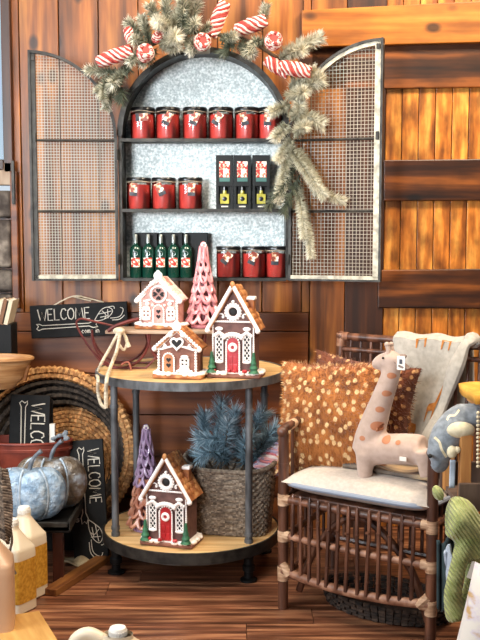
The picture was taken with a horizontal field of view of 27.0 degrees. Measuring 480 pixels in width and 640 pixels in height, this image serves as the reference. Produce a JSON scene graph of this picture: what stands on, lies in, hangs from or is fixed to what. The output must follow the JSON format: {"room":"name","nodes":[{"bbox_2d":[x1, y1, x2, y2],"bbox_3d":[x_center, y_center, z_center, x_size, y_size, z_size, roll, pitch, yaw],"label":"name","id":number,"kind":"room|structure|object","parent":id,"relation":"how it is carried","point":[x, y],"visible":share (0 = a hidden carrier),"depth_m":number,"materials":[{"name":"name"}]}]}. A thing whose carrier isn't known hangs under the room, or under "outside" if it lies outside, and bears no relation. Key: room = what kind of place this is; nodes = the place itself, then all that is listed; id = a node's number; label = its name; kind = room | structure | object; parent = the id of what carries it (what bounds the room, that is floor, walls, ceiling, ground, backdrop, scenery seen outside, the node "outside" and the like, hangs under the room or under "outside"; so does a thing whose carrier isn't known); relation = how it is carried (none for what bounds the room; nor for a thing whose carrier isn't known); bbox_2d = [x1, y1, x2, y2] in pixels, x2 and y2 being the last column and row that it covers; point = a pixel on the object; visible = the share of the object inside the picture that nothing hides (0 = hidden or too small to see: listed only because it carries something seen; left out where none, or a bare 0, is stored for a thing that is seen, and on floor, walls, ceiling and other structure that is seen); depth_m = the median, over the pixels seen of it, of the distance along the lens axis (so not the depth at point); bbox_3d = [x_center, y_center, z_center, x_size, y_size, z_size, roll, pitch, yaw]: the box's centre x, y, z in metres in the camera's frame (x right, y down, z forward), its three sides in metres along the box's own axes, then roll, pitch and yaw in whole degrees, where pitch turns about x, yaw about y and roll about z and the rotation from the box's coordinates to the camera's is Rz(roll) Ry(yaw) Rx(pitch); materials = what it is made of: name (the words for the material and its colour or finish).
{"room":"shop","nodes":[
{"label":"shop","id":0,"kind":"room"},
{"bbox_2d":[0,467,16,574],"bbox_3d":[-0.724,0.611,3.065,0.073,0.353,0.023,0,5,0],"label":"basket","id":1,"kind":"object","parent":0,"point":[6,503],"visible":0.89,"depth_m":3.06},
{"bbox_2d":[0,0,479,527],"bbox_3d":[0.100,-0.498,3.993,4.200,2.700,0.075,0,5,0],"label":"wall","id":2,"kind":"structure","parent":0,"point":[299,318],"depth_m":3.98,"materials":[{"name":"orange wood"}]},
{"bbox_2d":[0,163,10,185],"bbox_3d":[-1.198,-0.579,3.963,0.604,0.090,0.070,0,5,0],"label":"trim","id":3,"kind":"structure","parent":2,"relation":"attached to","point":[4,175],"depth_m":3.93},
{"bbox_2d":[0,191,11,298],"bbox_3d":[-0.990,-0.238,3.995,0.171,0.553,0.070,0,5,0],"label":"trim","id":4,"kind":"structure","parent":2,"relation":"attached to","point":[5,207],"depth_m":3.96,"materials":[{"name":"stone"}]},
{"bbox_2d":[0,0,13,171],"bbox_3d":[-1.196,-1.187,3.906,0.608,1.212,0.080,0,5,0],"label":"window","id":5,"kind":"structure","parent":2,"relation":"in","point":[5,5],"depth_m":3.90,"materials":[{"name":"clear glass"}]},
{"bbox_2d":[11,161,15,203],"bbox_3d":[-0.889,-0.539,3.922,0.012,0.170,0.012,0,5,0],"label":"bar","id":6,"kind":"object","parent":2,"relation":"attached to","point":[12,162],"visible":1,"depth_m":3.92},
{"bbox_2d":[10,171,20,307],"bbox_3d":[-0.890,-0.318,3.978,0.028,0.540,0.060,0,5,0],"label":"trim","id":7,"kind":"structure","parent":2,"relation":"attached to","point":[15,216],"depth_m":3.95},
{"bbox_2d":[30,295,128,338],"bbox_3d":[-0.637,-0.014,3.982,0.390,0.172,0.059,0,5,0],"label":"welcome sign","id":8,"kind":"object","parent":2,"relation":"attached to","point":[57,320],"visible":0.91,"depth_m":3.96,"materials":[{"name":"black wood"}]},
{"bbox_2d":[27,37,384,281],"bbox_3d":[-0.131,-0.594,3.807,1.321,0.892,0.284,0,5,0],"label":"upper cabinet","id":9,"kind":"object","parent":2,"relation":"attached to","point":[205,79],"visible":0.81,"depth_m":3.82,"materials":[{"name":"metal"}]},
{"bbox_2d":[130,234,141,277],"bbox_3d":[-0.404,-0.248,3.878,0.047,0.168,0.049,0,5,0],"label":"bottle","id":10,"kind":"object","parent":9,"relation":"on","point":[135,249],"visible":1,"depth_m":3.86,"materials":[{"name":"green glass"}]},
{"bbox_2d":[126,177,150,208],"bbox_3d":[-0.392,-0.489,3.869,0.096,0.122,0.099,0,5,-1],"label":"jar candle","id":11,"kind":"object","parent":9,"relation":"on","point":[138,195],"visible":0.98,"depth_m":3.83,"materials":[{"name":"red wax"}]},
{"bbox_2d":[130,107,154,137],"bbox_3d":[-0.374,-0.754,3.845,0.096,0.122,0.099,0,5,5],"label":"jar candle","id":12,"kind":"object","parent":9,"relation":"on","point":[142,123],"visible":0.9,"depth_m":3.81,"materials":[{"name":"glass"}]},
{"bbox_2d":[135,233,157,272],"bbox_3d":[-0.367,-0.257,3.938,0.088,0.174,0.050,0,5,0],"label":"box","id":13,"kind":"object","parent":9,"relation":"on","point":[141,236],"visible":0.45,"depth_m":3.91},
{"bbox_2d":[142,234,153,277],"bbox_3d":[-0.356,-0.248,3.878,0.047,0.168,0.049,0,5,0],"label":"bottle","id":14,"kind":"object","parent":9,"relation":"on","point":[148,250],"visible":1,"depth_m":3.86,"materials":[{"name":"green glass"}]},
{"bbox_2d":[155,234,166,275],"bbox_3d":[-0.307,-0.248,3.878,0.047,0.168,0.049,0,5,0],"label":"spray bottle","id":15,"kind":"object","parent":9,"relation":"on","point":[160,250],"visible":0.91,"depth_m":3.86,"materials":[{"name":"green glass"}]},
{"bbox_2d":[151,177,175,208],"bbox_3d":[-0.295,-0.489,3.869,0.096,0.122,0.099,0,5,0],"label":"jar candle","id":16,"kind":"object","parent":9,"relation":"on","point":[163,195],"visible":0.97,"depth_m":3.83,"materials":[{"name":"red wax"}]},
{"bbox_2d":[155,107,179,137],"bbox_3d":[-0.277,-0.754,3.845,0.096,0.122,0.099,0,5,1],"label":"jar candle","id":17,"kind":"object","parent":9,"relation":"on","point":[168,122],"visible":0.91,"depth_m":3.81,"materials":[{"name":"glass"}]},
{"bbox_2d":[160,233,182,275],"bbox_3d":[-0.268,-0.257,3.938,0.088,0.174,0.050,0,5,0],"label":"box","id":18,"kind":"object","parent":9,"relation":"on","point":[166,236],"visible":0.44,"depth_m":3.91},
{"bbox_2d":[167,234,179,277],"bbox_3d":[-0.258,-0.248,3.878,0.047,0.168,0.049,0,5,0],"label":"spray bottle","id":19,"kind":"object","parent":9,"relation":"on","point":[173,254],"visible":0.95,"depth_m":3.86,"materials":[{"name":"green glass"}]},
{"bbox_2d":[180,234,191,277],"bbox_3d":[-0.210,-0.248,3.878,0.047,0.168,0.049,0,5,0],"label":"spray bottle","id":20,"kind":"object","parent":9,"relation":"on","point":[185,250],"visible":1,"depth_m":3.86,"materials":[{"name":"green glass"}]},
{"bbox_2d":[178,177,202,208],"bbox_3d":[-0.192,-0.489,3.869,0.096,0.122,0.099,0,5,-3],"label":"jar candle","id":21,"kind":"object","parent":9,"relation":"on","point":[190,195],"visible":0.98,"depth_m":3.84,"materials":[{"name":"glass"}]},
{"bbox_2d":[182,107,206,137],"bbox_3d":[-0.173,-0.754,3.845,0.096,0.122,0.099,0,5,5],"label":"jar candle","id":22,"kind":"object","parent":9,"relation":"on","point":[194,123],"visible":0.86,"depth_m":3.81,"materials":[{"name":"red wax"}]},
{"bbox_2d":[185,233,207,276],"bbox_3d":[-0.170,-0.257,3.938,0.088,0.174,0.050,0,5,0],"label":"box","id":23,"kind":"object","parent":9,"relation":"on","point":[194,239],"visible":0.46,"depth_m":3.91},
{"bbox_2d":[122,209,282,211],"bbox_3d":[-0.137,-0.425,3.888,0.629,0.012,0.142,0,5,0],"label":"shelf","id":24,"kind":"object","parent":9,"relation":"attached to","point":[123,210],"depth_m":3.82,"materials":[{"name":"metal"}]},
{"bbox_2d":[121,138,285,143],"bbox_3d":[-0.137,-0.690,3.863,0.629,0.012,0.142,0,5,0],"label":"shelf","id":25,"kind":"object","parent":9,"relation":"attached to","point":[123,140],"depth_m":3.79,"materials":[{"name":"metal"}]},
{"bbox_2d":[122,276,285,280],"bbox_3d":[-0.137,-0.162,3.913,0.629,0.012,0.142,0,5,0],"label":"shelf","id":26,"kind":"object","parent":9,"relation":"attached to","point":[124,278],"depth_m":3.84,"materials":[{"name":"metal"}]},
{"bbox_2d":[81,0,349,260],"bbox_3d":[-0.088,-0.715,3.659,1.005,1.012,0.185,0,5,-1],"label":"pine garland","id":27,"kind":"object","parent":9,"relation":"attached to","point":[175,26],"visible":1,"depth_m":3.65,"materials":[{"name":"green plant"}]},
{"bbox_2d":[209,107,232,137],"bbox_3d":[-0.073,-0.754,3.845,0.096,0.122,0.099,1,5,5],"label":"jar candle","id":28,"kind":"object","parent":9,"relation":"on","point":[220,125],"visible":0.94,"depth_m":3.81,"materials":[{"name":"glass"}]},
{"bbox_2d":[216,155,232,208],"bbox_3d":[-0.059,-0.530,3.857,0.066,0.206,0.057,0,5,0],"label":"carton","id":29,"kind":"object","parent":9,"relation":"on","point":[224,163],"visible":0.92,"depth_m":3.83,"materials":[{"name":"black"}]},
{"bbox_2d":[219,161,229,176],"bbox_3d":[-0.059,-0.576,3.825,0.040,0.060,0.001,0,5,0],"label":"picture","id":30,"kind":"object","parent":29,"relation":"on","point":[224,166],"depth_m":3.82},
{"bbox_2d":[220,190,228,203],"bbox_3d":[-0.059,-0.473,3.844,0.034,0.054,0.016,0,5,0],"label":"oil bottle","id":31,"kind":"object","parent":29,"relation":"on","point":[224,194],"depth_m":3.84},
{"bbox_2d":[216,246,240,276],"bbox_3d":[-0.045,-0.227,3.894,0.096,0.122,0.099,0,5,-2],"label":"jar candle","id":32,"kind":"object","parent":9,"relation":"on","point":[228,264],"visible":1,"depth_m":3.86,"materials":[{"name":"glass"}]},
{"bbox_2d":[234,155,250,208],"bbox_3d":[0.009,-0.530,3.857,0.066,0.206,0.057,0,5,0],"label":"carton","id":33,"kind":"object","parent":9,"relation":"on","point":[242,163],"visible":0.93,"depth_m":3.83,"materials":[{"name":"black"}]},
{"bbox_2d":[237,161,247,176],"bbox_3d":[0.009,-0.576,3.825,0.040,0.060,0.001,0,5,0],"label":"picture","id":34,"kind":"object","parent":33,"relation":"on","point":[242,166],"depth_m":3.82},
{"bbox_2d":[238,190,246,203],"bbox_3d":[0.009,-0.473,3.844,0.034,0.054,0.016,0,5,0],"label":"oil bottle","id":35,"kind":"object","parent":33,"relation":"on","point":[242,194],"depth_m":3.84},
{"bbox_2d":[235,107,258,137],"bbox_3d":[0.027,-0.754,3.845,0.096,0.122,0.099,0,5,2],"label":"jar candle","id":36,"kind":"object","parent":9,"relation":"on","point":[246,125],"visible":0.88,"depth_m":3.81,"materials":[{"name":"red wax"}]},
{"bbox_2d":[242,246,265,276],"bbox_3d":[0.055,-0.227,3.894,0.096,0.122,0.099,0,5,-2],"label":"jar candle","id":37,"kind":"object","parent":9,"relation":"on","point":[253,264],"visible":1,"depth_m":3.86,"materials":[{"name":"red wax"}]},
{"bbox_2d":[252,155,269,208],"bbox_3d":[0.081,-0.530,3.857,0.066,0.206,0.057,0,5,0],"label":"carton","id":38,"kind":"object","parent":9,"relation":"on","point":[260,163],"visible":0.84,"depth_m":3.83,"materials":[{"name":"black"}]},
{"bbox_2d":[256,161,266,176],"bbox_3d":[0.081,-0.576,3.825,0.040,0.060,0.001,0,5,0],"label":"picture","id":39,"kind":"object","parent":38,"relation":"on","point":[261,166],"depth_m":3.82},
{"bbox_2d":[257,190,265,203],"bbox_3d":[0.081,-0.473,3.844,0.034,0.054,0.016,0,5,0],"label":"oil bottle","id":40,"kind":"object","parent":38,"relation":"on","point":[261,194],"depth_m":3.84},
{"bbox_2d":[258,107,281,137],"bbox_3d":[0.115,-0.754,3.845,0.096,0.122,0.099,0,5,3],"label":"jar candle","id":41,"kind":"object","parent":9,"relation":"on","point":[266,126],"visible":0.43,"depth_m":3.81,"materials":[{"name":"red wax"}]},
{"bbox_2d":[265,246,284,276],"bbox_3d":[0.144,-0.227,3.894,0.096,0.122,0.099,0,5,-4],"label":"jar candle","id":42,"kind":"object","parent":9,"relation":"on","point":[275,261],"visible":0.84,"depth_m":3.86,"materials":[{"name":"glass"}]},
{"bbox_2d":[300,44,479,89],"bbox_3d":[0.744,-0.995,3.916,1.019,0.188,0.015,0,5,0],"label":"trim","id":43,"kind":"structure","parent":2,"relation":"attached to","point":[446,65],"depth_m":3.91,"materials":[{"name":"wood"}]},
{"bbox_2d":[301,1,479,47],"bbox_3d":[0.739,-1.153,3.884,0.999,0.188,0.040,0,5,0],"label":"trim","id":44,"kind":"structure","parent":2,"relation":"attached to","point":[457,22],"depth_m":3.86,"materials":[{"name":"wood"}]},
{"bbox_2d":[378,269,479,307],"bbox_3d":[0.913,-0.126,3.996,0.729,0.164,0.020,0,5,0],"label":"trim","id":45,"kind":"structure","parent":2,"relation":"attached to","point":[409,288],"depth_m":3.99,"materials":[{"name":"wood"}]},
{"bbox_2d":[384,159,479,200],"bbox_3d":[0.916,-0.555,3.955,0.698,0.168,0.020,0,5,0],"label":"trim","id":46,"kind":"structure","parent":2,"relation":"attached to","point":[436,179],"depth_m":3.94,"materials":[{"name":"wood"}]},
{"bbox_2d":[26,525,462,639],"bbox_3d":[0.000,1.080,1.859,4.400,0.040,4.899,0,5,0],"label":"floor","id":47,"kind":"structure","parent":0,"point":[153,601],"depth_m":3.24,"materials":[{"name":"wood"}]},
{"bbox_2d":[0,541,15,632],"bbox_3d":[-0.740,0.777,2.937,0.150,0.360,0.150,-1,5,-10],"label":"plastic jug","id":48,"kind":"object","parent":47,"relation":"on","point":[7,568],"visible":0.91,"depth_m":2.88,"materials":[{"name":"white"}]},
{"bbox_2d":[0,517,36,613],"bbox_3d":[-0.730,0.783,3.214,0.130,0.295,0.101,3,6,30],"label":"plastic jug","id":49,"kind":"object","parent":47,"relation":"on","point":[23,549],"visible":0.53,"depth_m":3.18,"materials":[{"name":"white"}]},
{"bbox_2d":[0,611,56,639],"bbox_3d":[-0.626,0.932,2.888,0.160,0.060,0.300,-2,6,-24],"label":"wooden board","id":50,"kind":"object","parent":47,"relation":"on","point":[29,625],"visible":0.9,"depth_m":2.91,"materials":[{"name":"beige wood"}]},
{"bbox_2d":[16,505,47,597],"bbox_3d":[-0.718,0.769,3.338,0.130,0.300,0.101,3,6,30],"label":"plastic jug","id":51,"kind":"object","parent":47,"relation":"on","point":[28,525],"visible":0.37,"depth_m":3.31,"materials":[{"name":"white"}]},
{"bbox_2d":[36,499,83,581],"bbox_3d":[-0.740,0.781,3.630,0.322,0.221,0.420,0,5,0],"label":"bench","id":52,"kind":"object","parent":47,"relation":"on","point":[58,529],"visible":0.46,"depth_m":3.44,"materials":[{"name":"wood"}]},
{"bbox_2d":[6,449,66,520],"bbox_3d":[-0.738,0.573,3.487,0.262,0.252,0.133,0,5,-3],"label":"pumpkin","id":53,"kind":"object","parent":52,"relation":"on","point":[44,489],"visible":0.7,"depth_m":3.44,"materials":[{"name":"blue metal"}]},
{"bbox_2d":[0,434,72,468],"bbox_3d":[-0.804,0.557,3.749,0.361,0.229,0.178,0,5,0],"label":"tub","id":54,"kind":"object","parent":52,"relation":"on","point":[11,455],"visible":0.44,"depth_m":3.67,"materials":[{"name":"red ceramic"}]},
{"bbox_2d":[9,394,50,443],"bbox_3d":[-0.791,0.473,3.751,0.163,0.389,0.060,0,5,0],"label":"welcome sign","id":55,"kind":"object","parent":54,"relation":"in","point":[30,415],"visible":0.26,"depth_m":3.74,"materials":[{"name":"black wood"}]},
{"bbox_2d":[49,423,55,442],"bbox_3d":[-0.708,0.424,3.757,0.028,0.070,0.020,0,5,0],"label":"price card","id":56,"kind":"object","parent":54,"relation":"in","point":[52,426],"visible":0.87,"depth_m":3.75,"materials":[{"name":"white"}]},
{"bbox_2d":[51,431,69,440],"bbox_3d":[-0.673,0.436,3.748,0.069,0.037,0.050,0,5,0],"label":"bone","id":57,"kind":"object","parent":54,"relation":"in","point":[64,434],"visible":0.95,"depth_m":3.74},
{"bbox_2d":[17,439,86,508],"bbox_3d":[-0.689,0.556,3.623,0.266,0.259,0.135,0,5,2],"label":"pumpkin","id":58,"kind":"object","parent":52,"relation":"on","point":[74,474],"visible":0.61,"depth_m":3.59,"materials":[{"name":"silver metal"}]},
{"bbox_2d":[0,366,132,516],"bbox_3d":[-0.750,0.520,3.967,0.684,0.676,0.170,0,5,0],"label":"round basket","id":59,"kind":"object","parent":47,"relation":"on","point":[77,410],"visible":0.32,"depth_m":3.97,"materials":[{"name":"wicker"}]},
{"bbox_2d":[64,555,88,566],"bbox_3d":[-0.599,0.877,3.647,0.102,0.024,0.081,0,5,0],"label":"crumpled paper","id":60,"kind":"object","parent":47,"relation":"on","point":[79,560],"visible":0.83,"depth_m":3.64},
{"bbox_2d":[44,550,110,595],"bbox_3d":[-0.556,0.889,3.535,0.050,0.024,0.434,2,6,21],"label":"plank","id":61,"kind":"object","parent":47,"relation":"on","point":[62,584],"visible":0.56,"depth_m":3.47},
{"bbox_2d":[70,439,108,559],"bbox_3d":[-0.561,0.670,3.715,0.127,0.441,0.180,-1,6,-15],"label":"welcome sign","id":62,"kind":"object","parent":47,"relation":"on","point":[87,529],"visible":0.8,"depth_m":3.70,"materials":[{"name":"black wood"}]},
{"bbox_2d":[68,624,138,639],"bbox_3d":[-0.309,0.874,2.434,0.231,0.262,0.150,0,5,4],"label":"plastic jug","id":63,"kind":"object","parent":47,"relation":"on","point":[117,631],"visible":1,"depth_m":2.41,"materials":[{"name":"white"}]},
{"bbox_2d":[95,356,283,583],"bbox_3d":[-0.178,0.531,3.646,0.684,0.716,0.684,0,5,0],"label":"side table","id":64,"kind":"object","parent":47,"relation":"on","point":[122,540],"visible":0.67,"depth_m":3.45,"materials":[{"name":"brown wood"}]},
{"bbox_2d":[126,424,156,532],"bbox_3d":[-0.337,0.565,3.609,0.154,0.386,0.148,3,6,31],"label":"cone tree","id":65,"kind":"object","parent":64,"relation":"on","point":[146,463],"visible":0.67,"depth_m":3.58,"materials":[{"name":"purple ceramic"}]},
{"bbox_2d":[75,317,211,408],"bbox_3d":[-0.340,0.135,3.489,0.547,0.271,0.522,0,5,0],"label":"sled","id":66,"kind":"object","parent":64,"relation":"on","point":[118,329],"visible":0.86,"depth_m":3.58,"materials":[{"name":"red metal"}]},
{"bbox_2d":[134,270,189,329],"bbox_3d":[-0.284,-0.077,3.649,0.202,0.215,0.130,1,6,12],"label":"gingerbread house","id":67,"kind":"object","parent":66,"relation":"on","point":[161,303],"visible":0.98,"depth_m":3.60,"materials":[{"name":"white"}]},
{"bbox_2d":[185,241,217,328],"bbox_3d":[-0.135,-0.130,3.674,0.141,0.316,0.136,-2,6,-17],"label":"cone tree","id":68,"kind":"object","parent":66,"relation":"on","point":[203,301],"visible":0.93,"depth_m":3.65,"materials":[{"name":"pink ceramic"}]},
{"bbox_2d":[138,450,203,548],"bbox_3d":[-0.238,0.609,3.458,0.209,0.327,0.152,2,6,17],"label":"gingerbread house","id":69,"kind":"object","parent":64,"relation":"on","point":[171,493],"visible":1,"depth_m":3.41,"materials":[{"name":"red ceramic"}]},
{"bbox_2d":[152,320,207,379],"bbox_3d":[-0.201,0.095,3.409,0.192,0.199,0.130,1,6,12],"label":"gingerbread house","id":70,"kind":"object","parent":64,"relation":"on","point":[180,351],"visible":0.99,"depth_m":3.36,"materials":[{"name":"brown"}]},
{"bbox_2d":[102,509,277,564],"bbox_3d":[-0.178,0.771,3.669,0.648,0.038,0.648,0,5,0],"label":"shelf","id":71,"kind":"object","parent":64,"relation":"attached to","point":[212,549],"depth_m":3.43,"materials":[{"name":"brown wood"}]},
{"bbox_2d":[183,448,276,536],"bbox_3d":[-0.033,0.617,3.619,0.340,0.280,0.244,1,6,12],"label":"wicker basket","id":72,"kind":"object","parent":64,"relation":"on","point":[221,504],"visible":0.63,"depth_m":3.52,"materials":[{"name":"wicker"}]},
{"bbox_2d":[190,403,218,468],"bbox_3d":[-0.114,0.467,3.603,0.153,0.344,0.112,2,6,19],"label":"pine branch","id":73,"kind":"object","parent":72,"relation":"in","point":[203,420],"visible":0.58,"depth_m":3.59,"materials":[{"name":"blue plant"}]},
{"bbox_2d":[186,437,233,469],"bbox_3d":[-0.094,0.525,3.540,0.226,0.238,0.134,-5,7,-40],"label":"pine branch","id":74,"kind":"object","parent":72,"relation":"in","point":[202,455],"visible":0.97,"depth_m":3.51,"materials":[{"name":"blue plant"}]},
{"bbox_2d":[190,425,233,469],"bbox_3d":[-0.096,0.504,3.551,0.203,0.278,0.139,-3,6,-31],"label":"pine branch","id":75,"kind":"object","parent":72,"relation":"in","point":[200,440],"visible":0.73,"depth_m":3.52,"materials":[{"name":"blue plant"}]},
{"bbox_2d":[209,392,233,468],"bbox_3d":[-0.081,0.444,3.618,0.124,0.386,0.125,2,6,25],"label":"pine branch","id":76,"kind":"object","parent":72,"relation":"in","point":[218,399],"visible":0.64,"depth_m":3.61,"materials":[{"name":"plastic"}]},
{"bbox_2d":[212,412,240,468],"bbox_3d":[-0.053,0.474,3.535,0.118,0.340,0.209,-1,5,-7],"label":"pine branch","id":77,"kind":"object","parent":72,"relation":"in","point":[226,429],"visible":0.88,"depth_m":3.48,"materials":[{"name":"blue plant"}]},
{"bbox_2d":[221,398,244,469],"bbox_3d":[-0.019,0.458,3.582,0.128,0.367,0.132,0,5,0],"label":"pine branch","id":78,"kind":"object","parent":72,"relation":"in","point":[235,410],"visible":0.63,"depth_m":3.56,"materials":[{"name":"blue plant"}]},
{"bbox_2d":[231,424,262,469],"bbox_3d":[0.026,0.493,3.536,0.140,0.306,0.184,-2,6,-25],"label":"pine branch","id":79,"kind":"object","parent":72,"relation":"in","point":[241,446],"visible":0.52,"depth_m":3.51,"materials":[{"name":"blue plant"}]},
{"bbox_2d":[242,400,274,469],"bbox_3d":[0.053,0.458,3.633,0.172,0.352,0.116,-2,6,-19],"label":"pine branch","id":80,"kind":"object","parent":72,"relation":"in","point":[257,417],"visible":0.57,"depth_m":3.62,"materials":[{"name":"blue plant"}]},
{"bbox_2d":[253,442,278,477],"bbox_3d":[0.129,0.504,3.603,0.168,0.143,0.077,0,5,0],"label":"bundle","id":81,"kind":"object","parent":72,"relation":"in","point":[270,455],"visible":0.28,"depth_m":3.58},
{"bbox_2d":[253,417,282,461],"bbox_3d":[0.060,0.485,3.586,0.259,0.312,0.123,0,5,0],"label":"pine branch","id":82,"kind":"object","parent":72,"relation":"in","point":[268,436],"visible":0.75,"depth_m":3.58,"materials":[{"name":"plastic"}]},
{"bbox_2d":[205,281,265,378],"bbox_3d":[-0.015,0.029,3.414,0.206,0.330,0.138,1,6,12],"label":"gingerbread house","id":83,"kind":"object","parent":64,"relation":"on","point":[235,325],"visible":1,"depth_m":3.37,"materials":[{"name":"red ceramic"}]},
{"bbox_2d":[277,331,479,639],"bbox_3d":[0.456,0.499,3.253,0.616,0.854,0.575,4,7,35],"label":"rattan chair","id":84,"kind":"object","parent":47,"relation":"on","point":[432,520],"visible":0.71,"depth_m":3.08,"materials":[{"name":"wicker"}]},
{"bbox_2d":[282,466,450,510],"bbox_3d":[0.472,0.509,3.220,0.524,0.085,0.488,4,7,35],"label":"seat cushion","id":85,"kind":"object","parent":84,"relation":"on","point":[379,489],"visible":0.48,"depth_m":3.04,"materials":[{"name":"white fabric"}]},
{"bbox_2d":[274,359,388,473],"bbox_3d":[0.303,0.325,3.284,0.425,0.403,0.231,3,6,26],"label":"cushion","id":86,"kind":"object","parent":85,"relation":"on","point":[330,402],"visible":0.66,"depth_m":3.22,"materials":[{"name":"fabric"}]},
{"bbox_2d":[313,348,423,433],"bbox_3d":[0.406,0.308,3.394,0.451,0.403,0.171,4,6,34],"label":"cushion","id":87,"kind":"object","parent":85,"relation":"on","point":[398,422],"visible":0.19,"depth_m":3.28,"materials":[{"name":"fabric"}]},
{"bbox_2d":[352,342,427,477],"bbox_3d":[0.470,0.288,3.051,0.299,0.448,0.144,4,7,35],"label":"giraffe","id":88,"kind":"object","parent":85,"relation":"on","point":[373,445],"visible":0.92,"depth_m":3.03,"materials":[{"name":"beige fabric"}]},
{"bbox_2d":[370,422,383,431],"bbox_3d":[0.415,0.324,3.044,0.038,0.030,0.059,4,7,35],"label":"spot","id":89,"kind":"object","parent":88,"relation":"attached to","point":[374,426],"depth_m":3.05,"materials":[{"name":"brown fabric"}]},
{"bbox_2d":[382,435,390,443],"bbox_3d":[0.444,0.363,3.035,0.026,0.023,0.032,0,5,1],"label":"spot","id":90,"kind":"object","parent":88,"relation":"attached to","point":[386,439],"depth_m":3.03,"materials":[{"name":"orange fabric"}]},
{"bbox_2d":[342,463,439,480],"bbox_3d":[0.506,0.463,3.173,0.303,0.036,0.204,4,7,35],"label":"folded cloth","id":91,"kind":"object","parent":85,"relation":"on","point":[406,471],"visible":0.27,"depth_m":3.12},
{"bbox_2d":[393,331,479,439],"bbox_3d":[0.646,0.253,3.353,0.316,0.440,0.206,4,7,35],"label":"throw blanket","id":92,"kind":"object","parent":84,"relation":"on","point":[442,358],"visible":0.62,"depth_m":3.34,"materials":[{"name":"fabric"}]},
{"bbox_2d":[408,414,415,433],"bbox_3d":[0.576,0.351,3.387,0.020,0.139,0.045,-4,7,-35],"label":"print","id":93,"kind":"object","parent":92,"relation":"attached to","point":[413,418],"depth_m":3.39},
{"bbox_2d":[416,337,427,347],"bbox_3d":[0.622,0.076,3.367,0.061,0.040,0.006,3,6,27],"label":"print","id":94,"kind":"object","parent":92,"relation":"attached to","point":[421,342],"depth_m":3.37},
{"bbox_2d":[423,386,442,421],"bbox_3d":[0.646,0.277,3.327,0.070,0.130,0.015,3,6,27],"label":"print","id":95,"kind":"object","parent":92,"relation":"attached to","point":[432,395],"depth_m":3.34},
{"bbox_2d":[441,340,451,350],"bbox_3d":[0.692,0.083,3.308,0.059,0.035,0.009,4,7,38],"label":"print","id":96,"kind":"object","parent":92,"relation":"attached to","point":[446,345],"depth_m":3.32},
{"bbox_2d":[322,572,447,626],"bbox_3d":[0.474,0.900,3.225,0.469,0.057,0.287,4,7,35],"label":"basket","id":97,"kind":"object","parent":47,"relation":"on","point":[376,612],"visible":0.53,"depth_m":3.17,"materials":[{"name":"wicker"}]},
{"bbox_2d":[439,399,479,511],"bbox_3d":[0.810,0.571,2.766,0.470,0.802,0.255,0,5,0],"label":"crate","id":98,"kind":"object","parent":47,"relation":"on","point":[467,475],"visible":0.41,"depth_m":2.63,"materials":[{"name":"brown wood"}]},
{"bbox_2d":[437,537,454,611],"bbox_3d":[0.555,0.689,2.704,0.043,0.217,0.055,5,7,40],"label":"hanging cloth","id":99,"kind":"object","parent":98,"relation":"hanging from","point":[441,567],"visible":0.48,"depth_m":2.69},
{"bbox_2d":[427,403,479,487],"bbox_3d":[0.583,0.332,2.678,0.173,0.213,0.114,0,5,0],"label":"plush animal","id":100,"kind":"object","parent":98,"relation":"on","point":[458,421],"visible":0.93,"depth_m":2.65},
{"bbox_2d":[432,485,479,622],"bbox_3d":[0.564,0.597,2.568,0.147,0.352,0.109,0,5,0],"label":"plush animal","id":101,"kind":"object","parent":98,"relation":"hanging from","point":[462,519],"visible":0.91,"depth_m":2.53},
{"bbox_2d":[444,544,451,579],"bbox_3d":[0.553,0.641,2.624,0.038,0.119,0.040,4,7,36],"label":"hanging cloth","id":102,"kind":"object","parent":101,"relation":"hanging from","point":[448,551],"visible":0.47,"depth_m":2.62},
{"bbox_2d":[458,381,479,404],"bbox_3d":[0.734,0.200,2.711,0.244,0.045,0.207,0,5,0],"label":"folded cloth","id":103,"kind":"object","parent":98,"relation":"on","point":[469,390],"visible":1,"depth_m":2.73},
{"bbox_2d":[476,411,479,467],"bbox_3d":[0.619,0.311,2.601,0.013,0.150,0.010,0,5,0],"label":"string","id":104,"kind":"object","parent":98,"relation":"hanging from","point":[477,412],"visible":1,"depth_m":2.60,"materials":[{"name":"beige"}]},
{"bbox_2d":[457,562,479,639],"bbox_3d":[0.596,0.809,2.367,0.268,0.454,0.148,2,6,24],"label":"leaf pillow","id":105,"kind":"object","parent":47,"relation":"on","point":[469,629],"visible":1,"depth_m":2.36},
{"bbox_3d":[-0.970,0.562,3.729,0.201,0.640,0.260,0,5,0],"label":"plant stand","id":106,"kind":"object","parent":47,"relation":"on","visible":0},
{"bbox_2d":[0,322,17,353],"bbox_3d":[-0.953,0.121,3.788,0.200,0.221,0.100,0,5,0],"label":"crate","id":107,"kind":"object","parent":106,"relation":"on","point":[8,333],"visible":0.55,"depth_m":3.74,"materials":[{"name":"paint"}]},
{"bbox_2d":[0,297,9,324],"bbox_3d":[-0.880,-0.034,3.772,0.043,0.096,0.106,0,5,0],"label":"book","id":108,"kind":"object","parent":107,"relation":"on","point":[6,299],"visible":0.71,"depth_m":3.72,"materials":[{"name":"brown paper"}]},
{"bbox_2d":[2,297,18,324],"bbox_3d":[-0.865,-0.034,3.772,0.043,0.096,0.106,0,5,0],"label":"book","id":109,"kind":"object","parent":107,"relation":"on","point":[11,306],"visible":1,"depth_m":3.72,"materials":[{"name":"white paper"}]},
{"bbox_2d":[0,353,33,389],"bbox_3d":[-0.895,0.190,3.634,0.297,0.116,0.184,0,5,0],"label":"wooden bowl","id":110,"kind":"object","parent":106,"relation":"on","point":[12,366],"visible":1,"depth_m":3.59,"materials":[{"name":"brown wood"}]},
{"bbox_2d":[21,365,30,380],"bbox_3d":[-0.797,0.188,3.646,0.048,0.066,0.091,-4,7,-40],"label":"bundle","id":111,"kind":"object","parent":110,"relation":"in","point":[25,376],"visible":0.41,"depth_m":3.62,"materials":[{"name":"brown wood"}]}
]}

